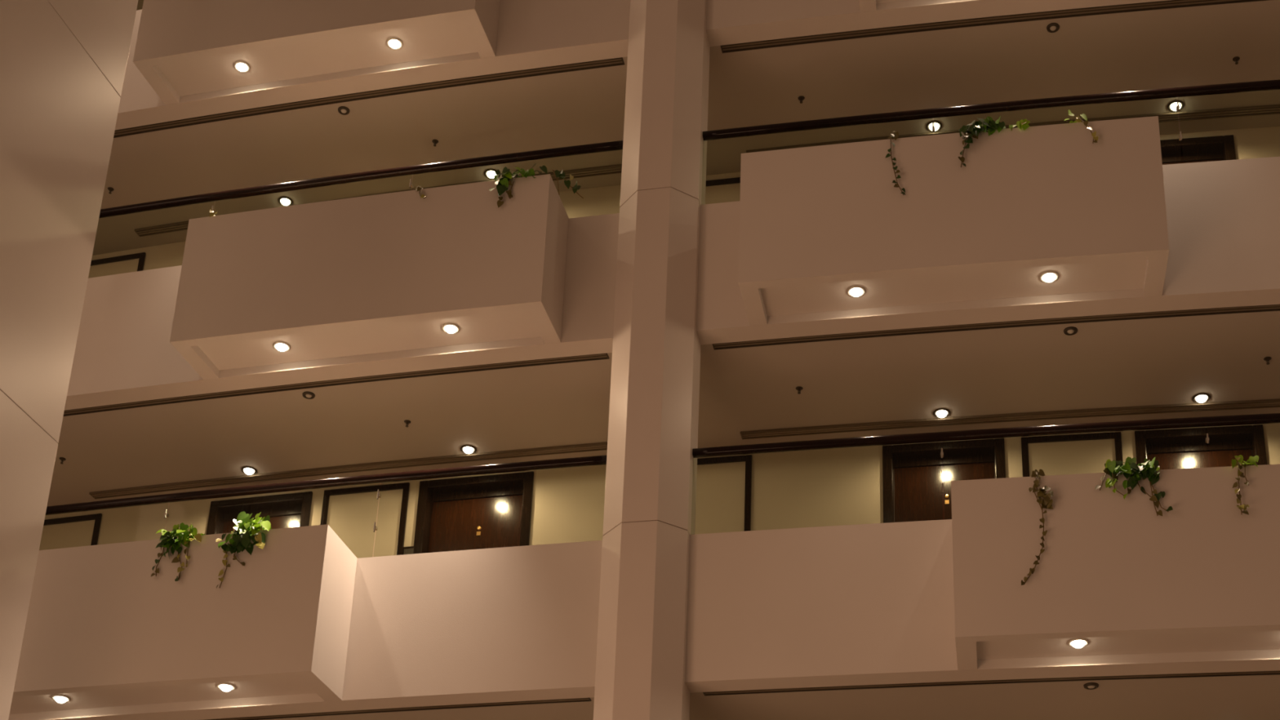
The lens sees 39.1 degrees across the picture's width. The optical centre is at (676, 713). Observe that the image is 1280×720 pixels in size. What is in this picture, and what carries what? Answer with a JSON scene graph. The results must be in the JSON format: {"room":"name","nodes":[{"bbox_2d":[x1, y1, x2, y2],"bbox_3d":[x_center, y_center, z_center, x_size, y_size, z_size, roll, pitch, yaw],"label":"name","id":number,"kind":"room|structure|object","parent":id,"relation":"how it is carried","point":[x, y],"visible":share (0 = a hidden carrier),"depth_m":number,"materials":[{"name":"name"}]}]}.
{"room":"hotel atrium","nodes":[
{"label":"hotel atrium","id":0,"kind":"room"},
{"bbox_2d":[0,0,137,719],"bbox_3d":[-5.805,-4.589,13.598,1.761,15.700,2.755,-4,-22,14],"label":"wall","id":1,"kind":"structure","parent":0,"point":[63,63],"depth_m":13.71,"materials":[{"name":"beige paint"}]},
{"bbox_2d":[136,0,143,10],"bbox_3d":[0.130,-9.030,19.565,16.145,0.275,2.500,-3,-22,11],"label":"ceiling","id":2,"kind":"structure","parent":0,"point":[140,5],"depth_m":21.36,"materials":[{"name":"paint"}]},
{"bbox_2d":[115,0,1168,129],"bbox_3d":[-0.199,-6.866,17.444,16.182,1.319,0.558,-3,-22,11],"label":"wall","id":3,"kind":"structure","parent":0,"point":[531,33],"depth_m":17.22,"materials":[{"name":"paint"}]},
{"bbox_2d":[133,0,500,105],"bbox_3d":[-3.476,-6.914,17.600,3.500,1.319,0.646,-3,-22,13],"label":"planter box","id":4,"kind":"object","parent":3,"relation":"attached to","point":[184,47],"visible":1,"depth_m":17.33,"materials":[{"name":"paint"}]},
{"bbox_2d":[233,60,250,72],"bbox_3d":[-4.241,-6.293,17.598,0.160,0.045,0.160,-4,-22,14],"label":"recessed light","id":5,"kind":"object","parent":4,"relation":"attached to","point":[241,66],"visible":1,"depth_m":17.58,"materials":[{"name":"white glass"}]},
{"bbox_2d":[386,37,403,49],"bbox_3d":[-2.694,-6.385,17.236,0.160,0.045,0.160,-3,-22,13],"label":"recessed light","id":6,"kind":"object","parent":4,"relation":"attached to","point":[394,43],"visible":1,"depth_m":17.22,"materials":[{"name":"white glass"}]},
{"bbox_2d":[858,0,906,12],"bbox_3d":[3.355,-7.227,16.235,3.472,1.319,0.645,-2,-22,9],"label":"planter box","id":7,"kind":"object","parent":3,"relation":"attached to","point":[864,5],"visible":1,"depth_m":16.51,"materials":[{"name":"paint"}]},
{"bbox_2d":[8,519,1279,719],"bbox_3d":[-0.405,-0.735,15.010,16.182,1.319,0.558,-3,-22,11],"label":"wall","id":8,"kind":"structure","parent":0,"point":[873,603],"depth_m":14.67,"materials":[{"name":"paint"}]},
{"bbox_2d":[9,524,357,714],"bbox_3d":[-4.505,-0.733,15.362,3.456,1.319,0.645,-4,-22,14],"label":"planter box","id":9,"kind":"object","parent":8,"relation":"attached to","point":[101,631],"visible":0.91,"depth_m":14.98,"materials":[{"name":"paint"}]},
{"bbox_2d":[51,694,71,702],"bbox_3d":[-5.244,-0.111,15.360,0.160,0.045,0.160,-4,-22,14],"label":"recessed light","id":10,"kind":"object","parent":9,"relation":"attached to","point":[58,698],"visible":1,"depth_m":15.33,"materials":[{"name":"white glass"}]},
{"bbox_2d":[151,522,204,581],"bbox_3d":[-4.180,-1.327,15.165,0.431,0.543,0.313,-4,-22,13],"label":"trailing plant","id":11,"kind":"object","parent":9,"relation":"in","point":[173,539],"visible":0.98,"depth_m":15.14,"materials":[{"name":"green plant"}]},
{"bbox_2d":[216,682,235,691],"bbox_3d":[-3.746,-0.205,14.996,0.160,0.045,0.160,-3,-22,13],"label":"recessed light","id":12,"kind":"object","parent":9,"relation":"attached to","point":[224,686],"visible":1,"depth_m":14.97,"materials":[{"name":"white glass"}]},
{"bbox_2d":[215,511,271,588],"bbox_3d":[-3.588,-1.343,15.017,0.450,0.696,0.315,-3,-22,13],"label":"trailing plant","id":13,"kind":"object","parent":9,"relation":"in","point":[247,530],"visible":1,"depth_m":14.99,"materials":[{"name":"green plant"}]},
{"bbox_2d":[45,455,606,532],"bbox_3d":[-3.701,-1.632,15.932,6.454,0.822,0.134,-3,-22,13],"label":"handrail","id":14,"kind":"object","parent":8,"relation":"on","point":[597,460],"visible":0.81,"depth_m":15.86,"materials":[{"name":"brown wood"}]},
{"bbox_2d":[692,413,1279,493],"bbox_3d":[3.291,-1.953,14.531,6.454,0.822,0.134,-2,-22,9],"label":"handrail","id":15,"kind":"object","parent":8,"relation":"on","point":[1272,418],"visible":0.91,"depth_m":14.74,"materials":[{"name":"black"}]},
{"bbox_2d":[951,464,1279,670],"bbox_3d":[3.855,-1.117,13.685,3.466,1.319,0.645,-2,-22,9],"label":"planter box","id":16,"kind":"object","parent":8,"relation":"attached to","point":[1114,574],"visible":0.99,"depth_m":13.48,"materials":[{"name":"paint"}]},
{"bbox_2d":[1021,469,1053,585],"bbox_3d":[2.756,-1.403,13.635,0.268,0.992,0.230,21,-29,-40],"label":"trailing plant","id":17,"kind":"object","parent":16,"relation":"in","point":[1046,503],"visible":0.99,"depth_m":13.66,"materials":[{"name":"green plant"}]},
{"bbox_2d":[1067,637,1088,648],"bbox_3d":[3.039,-0.517,13.635,0.160,0.045,0.160,-2,-22,9],"label":"recessed light","id":18,"kind":"object","parent":16,"relation":"attached to","point":[1079,642],"visible":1,"depth_m":13.61,"materials":[{"name":"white glass"}]},
{"bbox_2d":[1094,457,1173,515],"bbox_3d":[3.446,-1.687,13.646,0.555,0.508,0.304,-2,-22,9],"label":"trailing plant","id":19,"kind":"object","parent":16,"relation":"in","point":[1146,469],"visible":0.99,"depth_m":13.61,"materials":[{"name":"green plant"}]},
{"bbox_2d":[1231,454,1258,515],"bbox_3d":[4.263,-1.675,13.521,0.202,0.501,0.269,-2,-22,9],"label":"trailing plant","id":20,"kind":"object","parent":16,"relation":"in","point":[1251,460],"visible":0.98,"depth_m":13.49,"materials":[{"name":"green plant"}]},
{"bbox_2d":[593,0,710,719],"bbox_3d":[-0.145,-3.970,16.031,0.720,14.700,0.720,-3,-22,11],"label":"column","id":21,"kind":"structure","parent":0,"point":[649,518],"depth_m":15.29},
{"bbox_2d":[44,126,1279,546],"bbox_3d":[0.127,-2.822,18.119,15.836,5.725,0.685,-3,-22,11],"label":"wall","id":22,"kind":"structure","parent":0,"point":[833,486],"depth_m":17.64,"materials":[{"name":"beige paint"}]},
{"bbox_2d":[39,513,102,550],"bbox_3d":[-6.545,-0.987,18.720,0.925,2.340,0.029,-4,-22,15],"label":"door","id":23,"kind":"structure","parent":22,"relation":"in","point":[83,530],"depth_m":19.05,"materials":[{"name":"brown wood"}]},
{"bbox_2d":[88,252,146,278],"bbox_3d":[-6.442,-4.052,19.937,0.925,2.340,0.029,-4,-22,15],"label":"door","id":24,"kind":"structure","parent":22,"relation":"in","point":[131,263],"depth_m":20.29,"materials":[{"name":"brown wood"}]},
{"bbox_2d":[206,491,312,534],"bbox_3d":[-4.287,-1.107,18.234,1.142,2.346,0.222,-4,-22,14],"label":"door","id":25,"kind":"structure","parent":22,"relation":"in","point":[291,509],"depth_m":18.58,"materials":[{"name":"brown wood"}]},
{"bbox_2d":[320,482,409,558],"bbox_3d":[-3.177,-1.212,17.867,0.926,2.340,0.028,-3,-22,13],"label":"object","id":26,"kind":"structure","parent":22,"relation":"in","point":[352,513],"depth_m":18.16,"materials":[{"name":"brown wood"}]},
{"bbox_2d":[402,546,413,555],"bbox_3d":[-2.653,-1.555,17.874,0.134,0.215,0.023,-3,-22,13],"label":"wall sign","id":27,"kind":"object","parent":22,"relation":"attached to","point":[406,550],"visible":0.43,"depth_m":17.89,"materials":[{"name":"brown wood"}]},
{"bbox_2d":[413,471,533,554],"bbox_3d":[-2.015,-1.242,17.700,1.199,2.346,0.222,-3,-22,13],"label":"door","id":28,"kind":"structure","parent":22,"relation":"in","point":[486,511],"depth_m":18.01,"materials":[{"name":"brown wood"}]},
{"bbox_2d":[705,177,740,204],"bbox_3d":[0.344,-4.458,18.341,0.927,2.340,0.028,-3,-22,11],"label":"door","id":29,"kind":"structure","parent":22,"relation":"in","point":[722,190],"depth_m":18.70,"materials":[{"name":"brown wood"}]},
{"bbox_2d":[694,454,751,534],"bbox_3d":[0.240,-1.392,17.123,0.927,2.340,0.028,-3,-22,11],"label":"door","id":30,"kind":"structure","parent":22,"relation":"in","point":[723,484],"depth_m":17.36,"materials":[{"name":"brown wood"}]},
{"bbox_2d":[882,438,1005,523],"bbox_3d":[2.512,-1.450,16.794,1.146,2.346,0.222,-2,-22,10],"label":"door","id":31,"kind":"structure","parent":22,"relation":"in","point":[913,475],"depth_m":17.12,"materials":[{"name":"brown wood"}]},
{"bbox_2d":[1021,431,1123,476],"bbox_3d":[3.663,-1.525,16.499,0.918,2.340,0.028,-2,-22,9],"label":"door","id":32,"kind":"structure","parent":22,"relation":"in","point":[1085,453],"depth_m":16.86,"materials":[{"name":"brown wood"}]},
{"bbox_2d":[1160,134,1235,164],"bbox_3d":[4.929,-4.589,17.629,1.157,2.346,0.222,-2,-22,9],"label":"door","id":33,"kind":"structure","parent":22,"relation":"in","point":[1220,148],"depth_m":17.96,"materials":[{"name":"brown wood"}]},
{"bbox_2d":[1134,424,1266,470],"bbox_3d":[4.825,-1.524,16.412,1.157,2.346,0.222,-2,-22,9],"label":"door","id":34,"kind":"structure","parent":22,"relation":"in","point":[1175,448],"depth_m":16.77,"materials":[{"name":"brown wood"}]},
{"bbox_2d":[47,311,1279,506],"bbox_3d":[-0.077,-2.899,17.130,16.145,0.275,2.500,-3,-22,11],"label":"ceiling","id":35,"kind":"structure","parent":0,"point":[1161,361],"depth_m":16.71,"materials":[{"name":"paint"}]},
{"bbox_2d":[58,457,66,464],"bbox_3d":[-6.172,-2.534,18.123,0.068,0.053,0.068,-4,-22,15],"label":"sprinkler","id":36,"kind":"object","parent":35,"relation":"attached to","point":[62,459],"visible":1,"depth_m":18.12,"materials":[{"name":"brown metal"}]},
{"bbox_2d":[240,466,257,475],"bbox_3d":[-4.320,-2.436,18.222,0.160,0.045,0.160,-4,-22,14],"label":"recessed light","id":37,"kind":"object","parent":35,"relation":"in","point":[248,470],"visible":1,"depth_m":18.19,"materials":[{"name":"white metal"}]},
{"bbox_2d":[302,391,315,399],"bbox_3d":[-3.435,-2.966,16.846,0.120,0.021,0.120,-3,-22,13],"label":"smoke detector","id":38,"kind":"object","parent":35,"relation":"attached to","point":[308,395],"visible":1,"depth_m":16.83,"materials":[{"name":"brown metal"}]},
{"bbox_2d":[62,353,608,416],"bbox_3d":[-3.572,-3.021,16.736,6.085,0.008,0.162,-3,-22,13],"label":"ceiling trim","id":39,"kind":"structure","parent":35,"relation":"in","point":[599,356],"depth_m":16.61,"materials":[{"name":"brown metal"}]},
{"bbox_2d":[88,441,607,499],"bbox_3d":[-3.202,-2.452,18.118,5.970,0.022,0.161,-3,-22,13],"label":"ceiling trim","id":40,"kind":"structure","parent":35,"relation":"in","point":[597,446],"depth_m":18.09,"materials":[{"name":"wood"}]},
{"bbox_2d":[404,419,410,426],"bbox_3d":[-2.573,-2.764,17.238,0.068,0.053,0.068,-3,-22,13],"label":"sprinkler","id":41,"kind":"object","parent":35,"relation":"attached to","point":[406,421],"visible":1,"depth_m":17.23,"materials":[{"name":"brown metal"}]},
{"bbox_2d":[460,444,476,453],"bbox_3d":[-2.042,-2.572,17.687,0.160,0.045,0.160,-3,-22,13],"label":"recessed light","id":42,"kind":"object","parent":35,"relation":"in","point":[468,449],"visible":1,"depth_m":17.66,"materials":[{"name":"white glass"}]},
{"bbox_2d":[795,386,803,394],"bbox_3d":[1.121,-2.945,16.469,0.068,0.053,0.068,-2,-22,11],"label":"sprinkler","id":43,"kind":"object","parent":35,"relation":"attached to","point":[798,388],"visible":1,"depth_m":16.46,"materials":[{"name":"brown metal"}]},
{"bbox_2d":[933,408,950,417],"bbox_3d":[2.469,-2.778,16.786,0.160,0.045,0.160,-2,-22,10],"label":"recessed light","id":44,"kind":"object","parent":35,"relation":"in","point":[940,412],"visible":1,"depth_m":16.76,"materials":[{"name":"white glass"}]},
{"bbox_2d":[711,304,1279,350],"bbox_3d":[3.337,-3.338,15.351,6.130,0.008,0.163,-2,-22,9],"label":"ceiling trim","id":45,"kind":"structure","parent":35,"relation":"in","point":[1268,308],"depth_m":15.44,"materials":[{"name":"brown metal"}]},
{"bbox_2d":[740,398,1279,439],"bbox_3d":[3.588,-2.764,16.758,6.033,0.022,0.162,-2,-22,9],"label":"ceiling trim","id":46,"kind":"structure","parent":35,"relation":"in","point":[1264,403],"depth_m":16.80,"materials":[{"name":"metal"}]},
{"bbox_2d":[1063,326,1077,335],"bbox_3d":[3.383,-3.277,15.483,0.120,0.021,0.120,-2,-22,9],"label":"smoke detector","id":47,"kind":"object","parent":35,"relation":"attached to","point":[1070,331],"visible":1,"depth_m":15.47,"materials":[{"name":"plastic"}]},
{"bbox_2d":[1192,392,1210,403],"bbox_3d":[4.776,-2.852,16.405,0.160,0.045,0.160,-2,-22,9],"label":"recessed light","id":48,"kind":"object","parent":35,"relation":"in","point":[1199,397],"visible":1,"depth_m":16.38,"materials":[{"name":"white glass"}]},
{"bbox_2d":[1263,356,1271,364],"bbox_3d":[5.174,-3.080,15.784,0.068,0.053,0.068,-1,-22,8],"label":"sprinkler","id":49,"kind":"object","parent":35,"relation":"attached to","point":[1267,359],"visible":1,"depth_m":15.78,"materials":[{"name":"brown metal"}]},
{"bbox_2d":[64,156,1279,410],"bbox_3d":[-0.302,-3.800,16.227,16.182,1.319,0.558,-3,-22,11],"label":"wall","id":50,"kind":"structure","parent":0,"point":[1223,217],"depth_m":15.84,"materials":[{"name":"paint"}]},
{"bbox_2d":[98,140,622,217],"bbox_3d":[-3.598,-4.697,17.149,6.454,0.822,0.134,-3,-22,13],"label":"handrail","id":51,"kind":"object","parent":50,"relation":"on","point":[612,145],"visible":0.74,"depth_m":17.09,"materials":[{"name":"brown wood"}]},
{"bbox_2d":[169,173,568,379],"bbox_3d":[-2.738,-3.897,16.189,3.451,1.319,0.645,-3,-22,13],"label":"planter box","id":52,"kind":"object","parent":50,"relation":"attached to","point":[384,273],"visible":0.99,"depth_m":15.90,"materials":[{"name":"paint"}]},
{"bbox_2d":[209,207,217,217],"bbox_3d":[-4.213,-4.503,16.497,0.077,0.154,0.254,-4,-22,13],"label":"trailing plant","id":53,"kind":"object","parent":52,"relation":"on","point":[211,212],"visible":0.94,"depth_m":16.47,"materials":[{"name":"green plant"}]},
{"bbox_2d":[272,341,290,351],"bbox_3d":[-3.546,-3.276,16.191,0.160,0.045,0.160,-3,-22,13],"label":"recessed light","id":54,"kind":"object","parent":52,"relation":"attached to","point":[282,346],"visible":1,"depth_m":16.17,"materials":[{"name":"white glass"}]},
{"bbox_2d":[415,186,426,199],"bbox_3d":[-2.272,-4.595,16.051,0.106,0.176,0.217,4,-22,-6],"label":"trailing plant","id":55,"kind":"object","parent":52,"relation":"in","point":[419,188],"visible":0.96,"depth_m":15.97,"materials":[{"name":"green plant"}]},
{"bbox_2d":[441,323,459,333],"bbox_3d":[-1.983,-3.364,15.838,0.160,0.045,0.160,-3,-22,12],"label":"recessed light","id":56,"kind":"object","parent":52,"relation":"attached to","point":[451,328],"visible":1,"depth_m":15.81,"materials":[{"name":"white glass"}]},
{"bbox_2d":[488,163,546,208],"bbox_3d":[-1.393,-4.605,15.748,0.340,0.409,0.394,22,-29,-40],"label":"trailing plant","id":57,"kind":"object","parent":52,"relation":"in","point":[504,182],"visible":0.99,"depth_m":15.77,"materials":[{"name":"green plant"}]},
{"bbox_2d":[552,168,583,198],"bbox_3d":[-0.950,-4.610,15.710,0.274,0.306,0.303,-3,-22,12],"label":"trailing plant","id":58,"kind":"object","parent":52,"relation":"in","point":[561,175],"visible":1,"depth_m":15.68,"materials":[{"name":"green plant"}]},
{"bbox_2d":[737,115,1168,325],"bbox_3d":[2.291,-4.128,15.181,3.466,1.319,0.645,-2,-22,10],"label":"planter box","id":59,"kind":"object","parent":50,"relation":"attached to","point":[817,223],"visible":1,"depth_m":14.90,"materials":[{"name":"paint"}]},
{"bbox_2d":[846,285,866,297],"bbox_3d":[1.509,-3.524,15.137,0.160,0.045,0.160,-2,-22,10],"label":"recessed light","id":60,"kind":"object","parent":59,"relation":"attached to","point":[854,291],"visible":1,"depth_m":15.11,"materials":[{"name":"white glass"}]},
{"bbox_2d":[884,131,905,195],"bbox_3d":[1.806,-4.568,15.129,0.142,0.653,0.235,10,-23,-19],"label":"trailing plant","id":61,"kind":"object","parent":59,"relation":"hanging from","point":[892,135],"visible":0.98,"depth_m":15.08,"materials":[{"name":"green plant"}]},
{"bbox_2d":[958,115,1030,167],"bbox_3d":[2.649,-4.753,14.994,0.595,0.500,0.292,-6,-23,19],"label":"trailing plant","id":62,"kind":"object","parent":59,"relation":"in","point":[988,123],"visible":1,"depth_m":15.01,"materials":[{"name":"green plant"}]},
{"bbox_2d":[1039,271,1058,283],"bbox_3d":[3.072,-3.580,14.864,0.160,0.045,0.160,-2,-22,10],"label":"recessed light","id":63,"kind":"object","parent":59,"relation":"attached to","point":[1047,277],"visible":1,"depth_m":14.84,"materials":[{"name":"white glass"}]},
{"bbox_2d":[1064,109,1097,143],"bbox_3d":[3.305,-4.812,14.912,0.243,0.318,0.248,11,-23,-22],"label":"trailing plant","id":64,"kind":"object","parent":59,"relation":"in","point":[1077,119],"visible":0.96,"depth_m":14.89,"materials":[{"name":"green plant"}]},
{"bbox_2d":[702,79,1279,141],"bbox_3d":[3.394,-5.018,15.748,6.454,0.822,0.134,-2,-22,9],"label":"handrail","id":65,"kind":"object","parent":50,"relation":"on","point":[1268,85],"visible":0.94,"depth_m":15.93,"materials":[{"name":"black wood"}]},
{"bbox_2d":[92,0,1279,255],"bbox_3d":[0.026,-5.965,18.347,16.145,0.275,2.500,-3,-22,11],"label":"ceiling","id":66,"kind":"structure","parent":0,"point":[1190,46],"depth_m":17.83,"materials":[{"name":"paint"}]},
{"bbox_2d":[107,186,114,194],"bbox_3d":[-6.069,-5.599,19.340,0.068,0.053,0.068,-4,-22,15],"label":"sprinkler","id":67,"kind":"object","parent":66,"relation":"attached to","point":[110,188],"visible":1,"depth_m":19.33,"materials":[{"name":"brown metal"}]},
{"bbox_2d":[133,221,188,236],"bbox_3d":[-5.671,-5.364,19.942,0.672,0.022,0.155,-3,-22,13],"label":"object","id":68,"kind":"object","parent":66,"relation":"in","point":[168,228],"depth_m":19.95,"materials":[{"name":"metal"}]},
{"bbox_2d":[278,196,293,206],"bbox_3d":[-4.217,-5.502,19.440,0.160,0.045,0.160,-4,-22,14],"label":"recessed light","id":69,"kind":"object","parent":66,"relation":"in","point":[284,201],"visible":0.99,"depth_m":19.41,"materials":[{"name":"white glass"}]},
{"bbox_2d":[337,106,350,115],"bbox_3d":[-3.332,-6.031,18.064,0.120,0.021,0.120,-3,-22,13],"label":"smoke detector","id":70,"kind":"object","parent":66,"relation":"attached to","point":[343,110],"visible":1,"depth_m":18.05,"materials":[{"name":"plastic"}]},
{"bbox_2d":[113,57,624,137],"bbox_3d":[-3.469,-6.087,17.953,6.085,0.008,0.162,-3,-22,13],"label":"ceiling trim","id":71,"kind":"structure","parent":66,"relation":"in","point":[615,61],"depth_m":17.84,"materials":[{"name":"brown metal"}]},
{"bbox_2d":[431,139,438,146],"bbox_3d":[-2.470,-5.829,18.456,0.068,0.053,0.068,-3,-22,13],"label":"sprinkler","id":72,"kind":"object","parent":66,"relation":"attached to","point":[435,142],"visible":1,"depth_m":18.45,"materials":[{"name":"brown metal"}]},
{"bbox_2d":[422,178,494,188],"bbox_3d":[-2.299,-5.600,19.060,0.792,0.022,0.028,-3,-22,13],"label":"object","id":73,"kind":"object","parent":66,"relation":"in","point":[493,179],"depth_m":19.06,"materials":[{"name":"wood"}]},
{"bbox_2d":[484,168,498,178],"bbox_3d":[-1.938,-5.637,18.905,0.160,0.045,0.160,-3,-22,13],"label":"recessed light","id":74,"kind":"object","parent":66,"relation":"in","point":[489,173],"visible":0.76,"depth_m":18.88,"materials":[{"name":"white glass"}]},
{"bbox_2d":[534,164,622,181],"bbox_3d":[-1.010,-5.647,18.833,0.935,0.022,0.156,-3,-22,13],"label":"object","id":75,"kind":"object","parent":66,"relation":"in","point":[575,173],"depth_m":18.81,"materials":[{"name":"wood"}]},
{"bbox_2d":[797,95,804,103],"bbox_3d":[1.224,-6.010,17.686,0.068,0.053,0.068,-2,-22,11],"label":"sprinkler","id":76,"kind":"object","parent":66,"relation":"attached to","point":[801,98],"visible":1,"depth_m":17.68,"materials":[{"name":"brown metal"}]},
{"bbox_2d":[746,136,893,152],"bbox_3d":[1.448,-5.779,18.293,1.495,0.022,0.071,-2,-22,9],"label":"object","id":77,"kind":"object","parent":66,"relation":"in","point":[883,137],"depth_m":18.30,"materials":[{"name":"metal"}]},
{"bbox_2d":[895,129,959,137],"bbox_3d":[2.516,-5.820,18.097,0.625,0.022,0.051,-2,-22,9],"label":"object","id":78,"kind":"object","parent":66,"relation":"in","point":[953,131],"depth_m":18.10,"materials":[{"name":"metal"}]},
{"bbox_2d":[926,120,942,132],"bbox_3d":[2.572,-5.843,18.003,0.160,0.045,0.160,-2,-22,10],"label":"recessed light","id":79,"kind":"object","parent":66,"relation":"in","point":[938,125],"visible":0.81,"depth_m":17.98,"materials":[{"name":"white glass"}]},
{"bbox_2d":[720,0,1268,53],"bbox_3d":[3.440,-6.404,16.569,6.130,0.008,0.163,-2,-22,9],"label":"ceiling trim","id":80,"kind":"structure","parent":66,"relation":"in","point":[1168,4],"depth_m":16.66,"materials":[{"name":"brown metal"}]},
{"bbox_2d":[1028,120,1075,126],"bbox_3d":[3.725,-5.862,17.889,0.452,0.022,0.046,-2,-22,9],"label":"ceiling trim","id":81,"kind":"structure","parent":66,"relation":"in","point":[1067,121],"depth_m":17.90,"materials":[{"name":"metal"}]},
{"bbox_2d":[1046,22,1059,32],"bbox_3d":[3.486,-6.343,16.701,0.120,0.021,0.120,-2,-22,9],"label":"smoke detector","id":82,"kind":"object","parent":66,"relation":"attached to","point":[1052,27],"visible":1,"depth_m":16.69,"materials":[{"name":"plastic"}]},
{"bbox_2d":[1167,100,1184,111],"bbox_3d":[4.879,-5.917,17.622,0.160,0.045,0.160,-2,-22,9],"label":"recessed light","id":83,"kind":"object","parent":66,"relation":"in","point":[1171,106],"visible":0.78,"depth_m":17.60,"materials":[{"name":"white glass"}]},
{"bbox_2d":[1080,104,1279,122],"bbox_3d":[4.952,-5.879,17.743,1.904,0.022,0.165,-2,-22,9],"label":"ceiling trim","id":84,"kind":"structure","parent":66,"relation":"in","point":[1220,113],"depth_m":17.70,"materials":[{"name":"metal"}]},
{"bbox_2d":[1232,56,1239,64],"bbox_3d":[5.277,-6.146,17.001,0.068,0.053,0.068,-1,-22,8],"label":"sprinkler","id":85,"kind":"object","parent":66,"relation":"attached to","point":[1235,59],"visible":1,"depth_m":17.00,"materials":[{"name":"brown metal"}]},
{"bbox_2d":[263,675,1279,719],"bbox_3d":[-0.180,0.166,15.913,16.145,0.275,2.500,-3,-22,11],"label":"ceiling","id":86,"kind":"structure","parent":0,"point":[1253,697],"depth_m":14.72,"materials":[{"name":"paint"}]},
{"bbox_2d":[204,697,591,719],"bbox_3d":[-3.675,0.045,15.519,6.085,0.008,0.162,-3,-22,13],"label":"ceiling trim","id":87,"kind":"structure","parent":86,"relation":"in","point":[575,700],"depth_m":15.19,"materials":[{"name":"brown metal"}]},
{"bbox_2d":[702,670,1279,695],"bbox_3d":[3.233,-0.273,14.134,6.130,0.008,0.163,-2,-22,9],"label":"ceiling trim","id":88,"kind":"structure","parent":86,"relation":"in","point":[1252,673],"depth_m":14.25,"materials":[{"name":"brown metal"}]},
{"bbox_2d":[1083,682,1098,689],"bbox_3d":[3.280,-0.212,14.266,0.120,0.021,0.120,-2,-22,9],"label":"smoke detector","id":89,"kind":"object","parent":86,"relation":"attached to","point":[1090,686],"visible":1,"depth_m":14.25,"materials":[{"name":"plastic"}]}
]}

